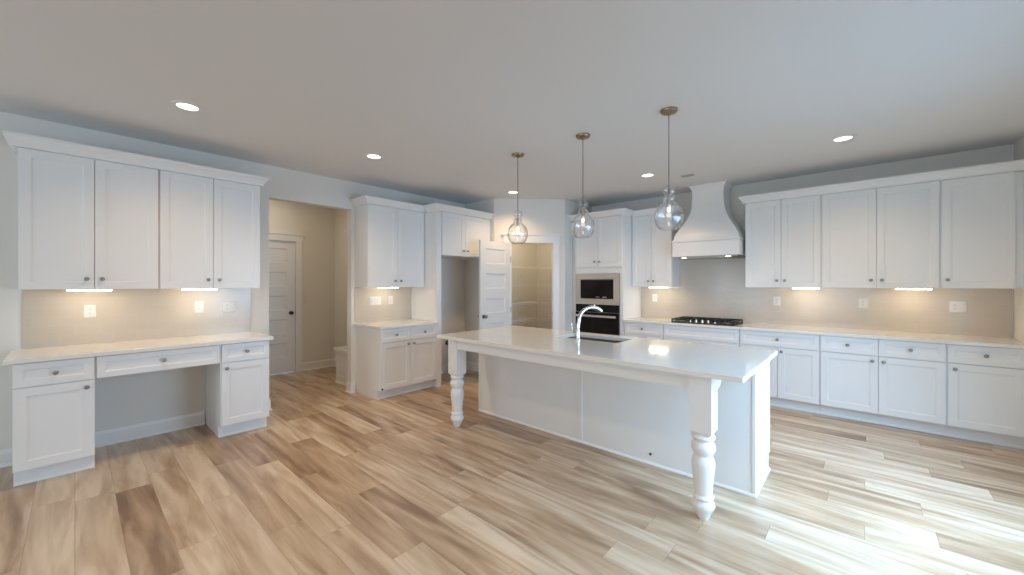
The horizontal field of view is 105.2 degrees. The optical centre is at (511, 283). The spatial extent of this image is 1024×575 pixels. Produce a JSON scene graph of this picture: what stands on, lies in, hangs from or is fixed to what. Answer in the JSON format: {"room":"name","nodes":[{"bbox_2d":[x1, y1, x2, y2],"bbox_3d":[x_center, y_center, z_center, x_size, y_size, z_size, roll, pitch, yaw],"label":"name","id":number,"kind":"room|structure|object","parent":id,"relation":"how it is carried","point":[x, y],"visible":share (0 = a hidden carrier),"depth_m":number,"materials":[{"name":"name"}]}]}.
{"room":"kitchen","nodes":[
{"label":"kitchen","id":0,"kind":"room"},
{"bbox_2d":[0,111,536,449],"bbox_3d":[-3.102,0.041,4.065,0.115,2.750,10.920,0,0,42],"label":"wall","id":1,"kind":"structure","parent":0,"point":[137,398],"depth_m":3.84,"materials":[{"name":"paint"}]},
{"bbox_2d":[18,147,158,289],"bbox_3d":[-3.489,-0.484,3.267,0.369,1.050,0.776,0,0,42],"label":"upper cabinet","id":2,"kind":"object","parent":1,"relation":"attached to","point":[84,223],"visible":1,"depth_m":3.12,"materials":[{"name":"paint"}]},
{"bbox_2d":[65,289,112,290],"bbox_3d":[-3.484,0.049,3.230,0.070,0.016,0.265,0,0,42],"label":"light","id":3,"kind":"object","parent":2,"relation":"attached to","point":[65,289],"visible":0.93,"depth_m":3.20,"materials":[{"name":"white plastic"}]},
{"bbox_2d":[67,290,111,290],"bbox_3d":[-3.484,0.053,3.230,0.066,0.009,0.253,0,0,42],"label":"diffuser","id":4,"kind":"object","parent":3,"relation":"attached to","point":[67,290],"depth_m":3.21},
{"bbox_2d":[2,130,268,187],"bbox_3d":[-3.216,-1.053,3.547,0.402,0.088,1.684,0,0,42],"label":"crown molding","id":5,"kind":"structure","parent":2,"relation":"attached to","point":[14,140],"depth_m":3.25,"materials":[{"name":"paint"}]},
{"bbox_2d":[22,288,250,348],"bbox_3d":[-3.363,0.279,3.681,0.008,0.475,1.553,0,0,42],"label":"backsplash","id":6,"kind":"structure","parent":1,"relation":"attached to","point":[50,317],"depth_m":3.54,"materials":[{"name":"beige tile"}]},
{"bbox_2d":[84,304,95,317],"bbox_3d":[-3.632,0.233,3.368,0.008,0.115,0.075,0,0,42],"label":"wall plate","id":7,"kind":"object","parent":6,"relation":"attached to","point":[89,309],"visible":1,"depth_m":3.37,"materials":[{"name":"white plastic"}]},
{"bbox_2d":[87,307,92,314],"bbox_3d":[-3.630,0.233,3.366,0.002,0.068,0.034,0,0,42],"label":"receptacle","id":8,"kind":"object","parent":7,"relation":"attached to","point":[89,309],"depth_m":3.37,"materials":[{"name":"white plastic"}]},
{"bbox_2d":[194,301,203,312],"bbox_3d":[-3.135,0.231,3.923,0.008,0.115,0.075,0,0,42],"label":"wall plate","id":9,"kind":"object","parent":6,"relation":"attached to","point":[198,305],"visible":1,"depth_m":3.92,"materials":[{"name":"white plastic"}]},
{"bbox_2d":[222,301,235,311],"bbox_3d":[-2.967,0.238,4.108,0.012,0.115,0.118,0,0,42],"label":"wall plate","id":10,"kind":"object","parent":6,"relation":"attached to","point":[227,306],"visible":1,"depth_m":4.11,"materials":[{"name":"white plastic"}]},
{"bbox_2d":[0,381,354,467],"bbox_3d":[-4.416,1.351,2.577,0.142,0.130,6.948,0,0,42],"label":"baseboard","id":11,"kind":"structure","parent":1,"relation":"attached to","point":[136,431],"depth_m":3.62,"materials":[{"name":"paint"}]},
{"bbox_2d":[159,170,259,288],"bbox_3d":[-2.969,-0.484,3.848,0.369,1.050,0.778,0,0,42],"label":"upper cabinet","id":12,"kind":"object","parent":1,"relation":"attached to","point":[209,229],"visible":1,"depth_m":3.71,"materials":[{"name":"paint"}]},
{"bbox_2d":[182,288,217,289],"bbox_3d":[-3.004,0.049,3.766,0.070,0.016,0.275,0,0,42],"label":"light","id":13,"kind":"object","parent":12,"relation":"attached to","point":[186,288],"visible":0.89,"depth_m":3.74,"materials":[{"name":"white plastic"}]},
{"bbox_2d":[182,289,216,289],"bbox_3d":[-3.004,0.053,3.766,0.066,0.009,0.263,0,0,42],"label":"diffuser","id":14,"kind":"object","parent":13,"relation":"attached to","point":[182,289],"depth_m":3.74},
{"bbox_2d":[355,287,410,322],"bbox_3d":[-1.776,0.279,5.454,0.008,0.475,0.862,0,0,42],"label":"tiled wall","id":15,"kind":"structure","parent":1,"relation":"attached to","point":[400,309],"depth_m":5.43,"materials":[{"name":"beige tile"}]},
{"bbox_2d":[370,297,380,304],"bbox_3d":[-1.862,0.230,5.342,0.012,0.115,0.165,0,0,42],"label":"wall plate","id":16,"kind":"object","parent":15,"relation":"attached to","point":[373,300],"visible":1,"depth_m":5.34,"materials":[{"name":"white plastic"}]},
{"bbox_2d":[388,296,392,303],"bbox_3d":[-1.711,0.226,5.513,0.008,0.115,0.075,0,0,42],"label":"wall plate","id":17,"kind":"object","parent":15,"relation":"attached to","point":[390,298],"visible":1,"depth_m":5.51,"materials":[{"name":"white plastic"}]},
{"bbox_2d":[355,204,423,286],"bbox_3d":[-1.639,-0.484,5.333,0.369,1.050,0.855,0,0,42],"label":"upper cabinet","id":18,"kind":"object","parent":1,"relation":"attached to","point":[389,242],"visible":1,"depth_m":5.13,"materials":[{"name":"paint"}]},
{"bbox_2d":[350,195,493,219],"bbox_3d":[-1.194,-1.053,5.596,0.682,0.088,1.967,0,0,42],"label":"crown molding","id":19,"kind":"structure","parent":18,"relation":"attached to","point":[365,199],"depth_m":5.35,"materials":[{"name":"paint"}]},
{"bbox_2d":[441,361,478,373],"bbox_3d":[-0.840,1.351,6.245,1.317,0.130,0.596,0,0,-11],"label":"baseboard","id":20,"kind":"structure","parent":1,"relation":"attached to","point":[471,366],"depth_m":6.35,"materials":[{"name":"paint"}]},
{"bbox_2d":[441,212,489,259],"bbox_3d":[-0.871,-0.707,5.981,0.649,0.605,0.962,0,0,42],"label":"upper cabinet","id":21,"kind":"object","parent":1,"relation":"attached to","point":[461,235],"visible":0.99,"depth_m":5.72,"materials":[{"name":"paint"}]},
{"bbox_2d":[512,317,538,325],"bbox_3d":[-0.049,0.786,7.144,0.326,0.266,1.340,0,0,42],"label":"wire shelf","id":22,"kind":"object","parent":1,"relation":"attached to","point":[521,318],"visible":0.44,"depth_m":7.41,"materials":[{"name":"white metal"}]},
{"bbox_2d":[512,301,538,313],"bbox_3d":[-0.049,0.476,7.144,0.326,0.266,1.340,0,0,42],"label":"wire shelf","id":23,"kind":"object","parent":1,"relation":"attached to","point":[515,303],"visible":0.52,"depth_m":7.29,"materials":[{"name":"white metal"}]},
{"bbox_2d":[512,266,538,280],"bbox_3d":[-0.049,-0.189,7.144,0.326,0.266,1.340,0,0,42],"label":"wire shelf","id":24,"kind":"object","parent":1,"relation":"attached to","point":[520,267],"visible":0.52,"depth_m":7.42,"materials":[{"name":"white metal"}]},
{"bbox_2d":[512,284,538,297],"bbox_3d":[-0.049,0.141,7.144,0.326,0.266,1.340,0,0,42],"label":"wire shelf","id":25,"kind":"object","parent":1,"relation":"attached to","point":[512,284],"visible":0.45,"depth_m":7.25,"materials":[{"name":"white metal"}]},
{"bbox_2d":[269,199,333,362],"bbox_3d":[-3.781,-0.034,6.069,0.100,2.900,2.200,0,0,42],"label":"wall","id":26,"kind":"structure","parent":0,"point":[316,223],"depth_m":6.55,"materials":[{"name":"paint"}]},
{"bbox_2d":[269,240,294,374],"bbox_3d":[-3.764,0.362,6.009,0.099,2.083,0.816,0,0,42],"label":"door","id":27,"kind":"structure","parent":26,"relation":"in","point":[281,253],"depth_m":6.18,"materials":[{"name":"paint"}]},
{"bbox_2d":[269,232,303,371],"bbox_3d":[-3.755,0.308,5.999,0.032,2.215,1.070,0,0,42],"label":"trim","id":28,"kind":"structure","parent":26,"relation":"attached to","point":[298,239],"depth_m":6.33,"materials":[{"name":"paint"}]},
{"bbox_2d":[302,358,335,370],"bbox_3d":[-3.360,1.351,5.625,1.120,0.130,2.100,0,0,42],"label":"baseboard","id":29,"kind":"structure","parent":26,"relation":"attached to","point":[318,364],"depth_m":6.58,"materials":[{"name":"paint"}]},
{"bbox_2d":[334,209,346,358],"bbox_3d":[-2.434,-0.034,6.273,1.835,2.900,0.100,0,0,42],"label":"wall","id":30,"kind":"structure","parent":0,"point":[340,216],"depth_m":6.63,"materials":[{"name":"paint"}]},
{"bbox_2d":[465,199,493,362],"bbox_3d":[-0.503,0.041,6.367,0.687,2.750,0.100,0,0,42],"label":"wall","id":31,"kind":"structure","parent":0,"point":[471,266],"depth_m":6.42,"materials":[{"name":"paint"}]},
{"bbox_2d":[0,0,1023,206],"bbox_3d":[-0.847,-1.394,1.966,6.275,0.120,11.040,0,0,42],"label":"ceiling","id":32,"kind":"structure","parent":0,"point":[446,91],"depth_m":2.62,"materials":[{"name":"paint"}]},
{"bbox_2d":[171,100,203,111],"bbox_3d":[-2.432,-1.329,2.933,0.192,0.008,0.192,0,0,42],"label":"recessed light","id":33,"kind":"object","parent":32,"relation":"in","point":[184,105],"visible":1,"depth_m":2.92,"materials":[{"name":"white plastic"}]},
{"bbox_2d":[364,153,383,158],"bbox_3d":[-1.438,-1.329,4.078,0.192,0.008,0.192,0,0,42],"label":"recessed light","id":34,"kind":"object","parent":32,"relation":"in","point":[368,155],"visible":1,"depth_m":4.07,"materials":[{"name":"white plastic"}]},
{"bbox_2d":[507,190,519,193],"bbox_3d":[0.015,-1.329,5.673,0.192,0.008,0.192,0,0,42],"label":"recessed light","id":35,"kind":"object","parent":32,"relation":"in","point":[512,191],"visible":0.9,"depth_m":5.68,"materials":[{"name":"white plastic"}]},
{"bbox_2d":[507,152,527,243],"bbox_3d":[0.059,-0.875,4.027,0.214,0.918,0.214,0,0,42],"label":"pendant light","id":36,"kind":"object","parent":32,"relation":"hanging from","point":[517,155],"visible":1,"depth_m":4.02,"materials":[{"name":"clear glass"}]},
{"bbox_2d":[516,217,518,229],"bbox_3d":[0.059,-0.624,4.027,0.030,0.141,0.030,0,0,42],"label":"socket","id":37,"kind":"object","parent":36,"relation":"attached to","point":[517,223],"depth_m":4.02,"materials":[{"name":"silver metal"}]},
{"bbox_2d":[571,133,594,237],"bbox_3d":[0.637,-0.875,3.510,0.214,0.918,0.214,0,0,42],"label":"pendant light","id":38,"kind":"object","parent":32,"relation":"hanging from","point":[581,136],"visible":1,"depth_m":3.50,"materials":[{"name":"clear glass"}]},
{"bbox_2d":[581,207,584,221],"bbox_3d":[0.637,-0.624,3.510,0.030,0.141,0.030,0,0,42],"label":"socket","id":39,"kind":"object","parent":38,"relation":"attached to","point":[582,215],"depth_m":3.50,"materials":[{"name":"silver metal"}]},
{"bbox_2d":[639,173,655,176],"bbox_3d":[1.657,-1.329,4.782,0.192,0.008,0.192,0,0,42],"label":"recessed light","id":40,"kind":"object","parent":32,"relation":"in","point":[643,174],"visible":1,"depth_m":4.77,"materials":[{"name":"white plastic"}]},
{"bbox_2d":[654,106,683,230],"bbox_3d":[1.204,-0.875,3.003,0.214,0.918,0.214,0,0,42],"label":"pendant light","id":41,"kind":"object","parent":32,"relation":"hanging from","point":[672,110],"visible":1,"depth_m":2.99,"materials":[{"name":"clear glass"}]},
{"bbox_2d":[667,193,670,211],"bbox_3d":[1.204,-0.624,3.003,0.030,0.141,0.030,0,0,42],"label":"socket","id":42,"kind":"object","parent":41,"relation":"attached to","point":[668,197],"depth_m":2.99,"materials":[{"name":"silver metal"}]},
{"bbox_2d":[681,174,694,177],"bbox_3d":[2.157,-1.329,4.807,0.143,0.009,0.082,0,0,42],"label":"ceiling vent","id":43,"kind":"object","parent":32,"relation":"in","point":[688,175],"visible":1,"depth_m":4.79,"materials":[{"name":"silver metal"}]},
{"bbox_2d":[830,134,856,141],"bbox_3d":[3.024,-1.329,3.576,0.192,0.008,0.192,0,0,42],"label":"recessed light","id":44,"kind":"object","parent":32,"relation":"in","point":[847,137],"visible":1,"depth_m":3.57,"materials":[{"name":"white plastic"}]},
{"bbox_2d":[0,366,1023,574],"bbox_3d":[-1.549,1.476,2.595,8.160,0.120,11.040,0,0,42],"label":"floor","id":45,"kind":"structure","parent":0,"point":[336,481],"depth_m":2.57,"materials":[{"name":"brown wood"}]},
{"bbox_2d":[12,357,94,486],"bbox_3d":[-3.514,0.982,3.022,0.659,0.868,0.389,0,0,42],"label":"base cabinet","id":46,"kind":"object","parent":45,"relation":"on","point":[53,402],"visible":0.98,"depth_m":2.82,"materials":[{"name":"paint"}]},
{"bbox_2d":[206,340,268,437],"bbox_3d":[-2.732,0.982,3.895,0.659,0.868,0.392,0,0,42],"label":"base cabinet","id":47,"kind":"object","parent":45,"relation":"on","point":[237,387],"visible":1,"depth_m":3.71,"materials":[{"name":"paint"}]},
{"bbox_2d":[3,331,273,364],"bbox_3d":[-3.129,0.532,3.460,0.648,0.032,1.632,0,0,42],"label":"countertop","id":48,"kind":"structure","parent":47,"relation":"on","point":[19,356],"depth_m":3.23,"materials":[{"name":"white stone"}]},
{"bbox_2d":[95,345,219,377],"bbox_3d":[-3.123,0.632,3.458,0.659,0.168,0.781,0,0,42],"label":"drawer","id":49,"kind":"object","parent":48,"relation":"attached to","point":[140,362],"visible":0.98,"depth_m":3.22,"materials":[{"name":"paint"}]},
{"bbox_2d":[334,346,346,385],"bbox_3d":[-2.187,1.166,5.648,0.627,0.500,0.498,0,0,42],"label":"bench","id":50,"kind":"object","parent":45,"relation":"on","point":[341,352],"visible":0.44,"depth_m":5.56,"materials":[{"name":"paint"}]},
{"bbox_2d":[356,324,436,399],"bbox_3d":[-1.525,0.982,5.243,0.659,0.868,0.842,0,0,42],"label":"base cabinet","id":51,"kind":"object","parent":45,"relation":"on","point":[394,361],"visible":1,"depth_m":5.00,"materials":[{"name":"paint"}]},
{"bbox_2d":[354,319,437,329],"bbox_3d":[-1.539,0.532,5.236,0.648,0.032,0.870,0,0,42],"label":"countertop","id":52,"kind":"structure","parent":51,"relation":"on","point":[380,325],"depth_m":5.12,"materials":[{"name":"white stone"}]},
{"bbox_2d":[411,211,440,386],"bbox_3d":[-1.235,0.203,5.605,0.608,2.425,0.080,0,0,42],"label":"panel","id":53,"kind":"object","parent":45,"relation":"on","point":[426,300],"visible":0.64,"depth_m":5.45,"materials":[{"name":"paint"}]},
{"bbox_2d":[573,215,640,335],"bbox_3d":[1.482,0.203,6.223,0.883,2.425,0.679,0,0,42],"label":"oven tower","id":54,"kind":"object","parent":45,"relation":"on","point":[608,250],"visible":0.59,"depth_m":5.93,"materials":[{"name":"paint"}]},
{"bbox_2d":[575,304,619,335],"bbox_3d":[1.464,0.678,6.171,0.736,0.727,0.642,0,0,42],"label":"wall oven","id":55,"kind":"object","parent":54,"relation":"in","point":[607,321],"visible":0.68,"depth_m":5.91,"materials":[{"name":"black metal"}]},
{"bbox_2d":[576,273,619,304],"bbox_3d":[1.446,0.077,6.151,0.736,0.467,0.476,0,0,42],"label":"microwave","id":56,"kind":"object","parent":54,"relation":"in","point":[601,289],"visible":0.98,"depth_m":5.95,"materials":[{"name":"silver metal"}]},
{"bbox_2d":[448,340,770,519],"bbox_3d":[0.650,0.982,3.516,2.678,0.868,1.155,0,0,42],"label":"kitchen island","id":57,"kind":"object","parent":45,"relation":"on","point":[711,432],"visible":0.76,"depth_m":3.07,"materials":[{"name":"paint"}]},
{"bbox_2d":[437,326,777,382],"bbox_3d":[0.647,0.532,3.508,2.735,0.032,1.180,0,0,42],"label":"island countertop","id":58,"kind":"structure","parent":57,"relation":"on","point":[719,362],"depth_m":3.04,"materials":[{"name":"white stone"}]},
{"bbox_2d":[571,305,602,339],"bbox_3d":[0.705,0.355,3.642,0.304,0.320,0.083,0,0,-10],"label":"kitchen faucet","id":59,"kind":"object","parent":58,"relation":"on","point":[590,307],"visible":1,"depth_m":3.61,"materials":[{"name":"silver metal"}]},
{"bbox_2d":[567,336,622,342],"bbox_3d":[0.782,0.659,3.762,0.671,0.220,0.354,0,0,42],"label":"sink","id":60,"kind":"object","parent":58,"relation":"in","point":[584,338],"visible":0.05,"depth_m":3.92,"materials":[{"name":"silver metal"}]},
{"bbox_2d":[624,322,663,339],"bbox_3d":[2.038,0.982,5.738,0.588,0.868,0.659,0,0,42],"label":"base cabinet","id":61,"kind":"object","parent":45,"relation":"on","point":[631,329],"visible":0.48,"depth_m":5.50,"materials":[{"name":"paint"}]},
{"bbox_2d":[622,317,1023,348],"bbox_3d":[3.192,0.532,4.712,3.676,0.032,0.648,0,0,42],"label":"countertop","id":62,"kind":"structure","parent":61,"relation":"on","point":[998,342],"depth_m":4.08,"materials":[{"name":"white stone"}]},
{"bbox_2d":[671,316,742,325],"bbox_3d":[2.603,0.489,5.234,0.760,0.052,0.510,0,0,42],"label":"cooktop","id":63,"kind":"object","parent":62,"relation":"in","point":[695,320],"visible":1,"depth_m":5.15,"materials":[{"name":"black metal"}]},
{"bbox_2d":[664,325,739,346],"bbox_3d":[2.598,0.982,5.237,0.913,0.868,0.659,0,0,42],"label":"base cabinet","id":64,"kind":"object","parent":45,"relation":"on","point":[715,336],"visible":0.26,"depth_m":4.99,"materials":[{"name":"paint"}]},
{"bbox_2d":[740,330,820,413],"bbox_3d":[3.221,0.982,4.678,0.759,0.868,0.659,0,0,42],"label":"base cabinet","id":65,"kind":"object","parent":45,"relation":"on","point":[795,371],"visible":0.74,"depth_m":4.38,"materials":[{"name":"paint"}]},
{"bbox_2d":[820,335,945,435],"bbox_3d":[3.846,0.982,4.120,0.915,0.868,0.659,0,0,42],"label":"base cabinet","id":66,"kind":"object","parent":45,"relation":"on","point":[894,383],"visible":1,"depth_m":3.88,"materials":[{"name":"paint"}]},
{"bbox_2d":[945,344,1023,448],"bbox_3d":[4.373,0.982,3.648,0.497,0.868,0.659,0,0,42],"label":"base cabinet","id":67,"kind":"object","parent":45,"relation":"on","point":[985,385],"visible":0.98,"depth_m":3.45,"materials":[{"name":"paint"}]},
{"bbox_2d":[494,198,564,329],"bbox_3d":[0.273,0.041,6.181,1.114,2.750,0.100,0,0,-3],"label":"wall","id":68,"kind":"structure","parent":0,"point":[539,216],"depth_m":6.14,"materials":[{"name":"paint"}]},
{"bbox_2d":[478,240,510,329],"bbox_3d":[-0.248,0.384,5.873,0.163,2.040,0.651,0,0,42],"label":"door","id":69,"kind":"structure","parent":68,"relation":"in","point":[494,257],"depth_m":5.83,"materials":[{"name":"paint"}]},
{"bbox_2d":[502,234,560,329],"bbox_3d":[0.301,0.316,6.166,0.935,2.200,0.134,0,0,-3],"label":"trim","id":70,"kind":"structure","parent":68,"relation":"attached to","point":[554,239],"depth_m":6.13,"materials":[{"name":"paint"}]},
{"bbox_2d":[537,244,551,328],"bbox_3d":[1.049,0.041,7.584,1.375,2.750,0.100,0,0,42],"label":"wall","id":71,"kind":"structure","parent":0,"point":[544,251],"depth_m":7.87,"materials":[{"name":"paint"}]},
{"bbox_2d":[565,199,591,330],"bbox_3d":[1.069,0.041,6.501,0.100,2.750,0.820,0,0,42],"label":"wall","id":72,"kind":"structure","parent":0,"point":[571,208],"depth_m":6.26,"materials":[{"name":"paint"}]},
{"bbox_2d":[592,144,1013,337],"bbox_3d":[3.119,0.041,5.283,4.780,2.750,0.100,0,0,42],"label":"wall","id":73,"kind":"structure","parent":0,"point":[1004,153],"depth_m":4.57,"materials":[{"name":"paint"}]},
{"bbox_2d":[569,205,683,220],"bbox_3d":[1.720,-1.053,5.994,1.544,0.088,0.702,0,0,42],"label":"crown molding","id":74,"kind":"structure","parent":73,"relation":"attached to","point":[620,211],"depth_m":5.76,"materials":[{"name":"paint"}]},
{"bbox_2d":[632,213,679,286],"bbox_3d":[2.137,-0.484,5.844,0.595,1.050,0.369,0,0,42],"label":"upper cabinet","id":75,"kind":"object","parent":73,"relation":"attached to","point":[653,263],"visible":0.99,"depth_m":5.71,"materials":[{"name":"paint"}]},
{"bbox_2d":[672,180,744,259],"bbox_3d":[2.661,-0.840,5.276,0.824,0.984,0.496,0,0,42],"label":"range hood","id":76,"kind":"object","parent":73,"relation":"attached to","point":[710,231],"visible":0.91,"depth_m":5.14,"materials":[{"name":"paint"}]},
{"bbox_2d":[745,195,820,287],"bbox_3d":[3.316,-0.484,4.789,0.751,1.050,0.369,0,0,42],"label":"upper cabinet","id":77,"kind":"object","parent":73,"relation":"attached to","point":[783,237],"visible":1,"depth_m":4.66,"materials":[{"name":"paint"}]},
{"bbox_2d":[738,159,1023,204],"bbox_3d":[3.811,-1.053,4.324,2.236,0.088,0.402,0,0,42],"label":"crown molding","id":78,"kind":"structure","parent":77,"relation":"attached to","point":[1016,165],"depth_m":4.00,"materials":[{"name":"paint"}]},
{"bbox_2d":[641,257,1011,337],"bbox_3d":[3.404,0.066,4.955,3.668,0.900,0.008,0,0,42],"label":"backsplash","id":79,"kind":"structure","parent":73,"relation":"attached to","point":[715,287],"depth_m":4.66,"materials":[{"name":"beige tile"}]},
{"bbox_2d":[652,294,656,301],"bbox_3d":[2.196,0.215,6.024,0.075,0.115,0.008,0,0,42],"label":"wall plate","id":80,"kind":"object","parent":79,"relation":"attached to","point":[654,296],"visible":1,"depth_m":6.02,"materials":[{"name":"white plastic"}]},
{"bbox_2d":[773,296,779,305],"bbox_3d":[3.367,0.216,4.976,0.075,0.115,0.008,0,0,42],"label":"wall plate","id":81,"kind":"object","parent":79,"relation":"attached to","point":[776,300],"visible":1,"depth_m":4.98,"materials":[{"name":"white plastic"}]},
{"bbox_2d":[858,298,867,307],"bbox_3d":[3.975,0.216,4.432,0.085,0.115,0.008,0,0,42],"label":"wall plate","id":82,"kind":"object","parent":79,"relation":"attached to","point":[862,302],"visible":1,"depth_m":4.43,"materials":[{"name":"white plastic"}]},
{"bbox_2d":[949,301,966,312],"bbox_3d":[4.507,0.231,3.953,0.118,0.115,0.012,0,0,42],"label":"wall plate","id":83,"kind":"object","parent":79,"relation":"attached to","point":[954,306],"visible":1,"depth_m":3.95,"materials":[{"name":"white plastic"}]},
{"bbox_2d":[952,303,956,309],"bbox_3d":[4.489,0.231,3.968,0.034,0.068,0.002,0,0,42],"label":"receptacle","id":84,"kind":"object","parent":83,"relation":"attached to","point":[954,305],"depth_m":3.97,"materials":[{"name":"grey plastic"}]},
{"bbox_2d":[821,181,939,287],"bbox_3d":[3.937,-0.484,4.233,0.913,1.050,0.369,0,0,42],"label":"upper cabinet","id":85,"kind":"object","parent":73,"relation":"attached to","point":[886,237],"visible":1,"depth_m":4.08,"materials":[{"name":"paint"}]},
{"bbox_2d":[895,288,932,289],"bbox_3d":[4.128,0.049,4.023,0.265,0.016,0.070,0,0,42],"label":"light","id":86,"kind":"object","parent":85,"relation":"attached to","point":[895,288],"visible":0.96,"depth_m":4.00,"materials":[{"name":"white plastic"}]},
{"bbox_2d":[897,289,931,289],"bbox_3d":[4.128,0.053,4.023,0.253,0.009,0.066,0,0,42],"label":"diffuser","id":87,"kind":"object","parent":86,"relation":"attached to","point":[897,289],"depth_m":4.00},
{"bbox_2d":[940,171,1023,288],"bbox_3d":[4.466,-0.484,3.759,0.506,1.050,0.369,0,0,42],"label":"upper cabinet","id":88,"kind":"object","parent":73,"relation":"attached to","point":[982,217],"visible":1,"depth_m":3.64,"materials":[{"name":"paint"}]},
{"bbox_2d":[1014,135,1023,341],"bbox_3d":[1.333,0.041,-0.209,0.115,2.750,10.466,0,0,42],"label":"wall","id":89,"kind":"structure","parent":0,"point":[1019,145],"depth_m":3.60,"materials":[{"name":"paint"}]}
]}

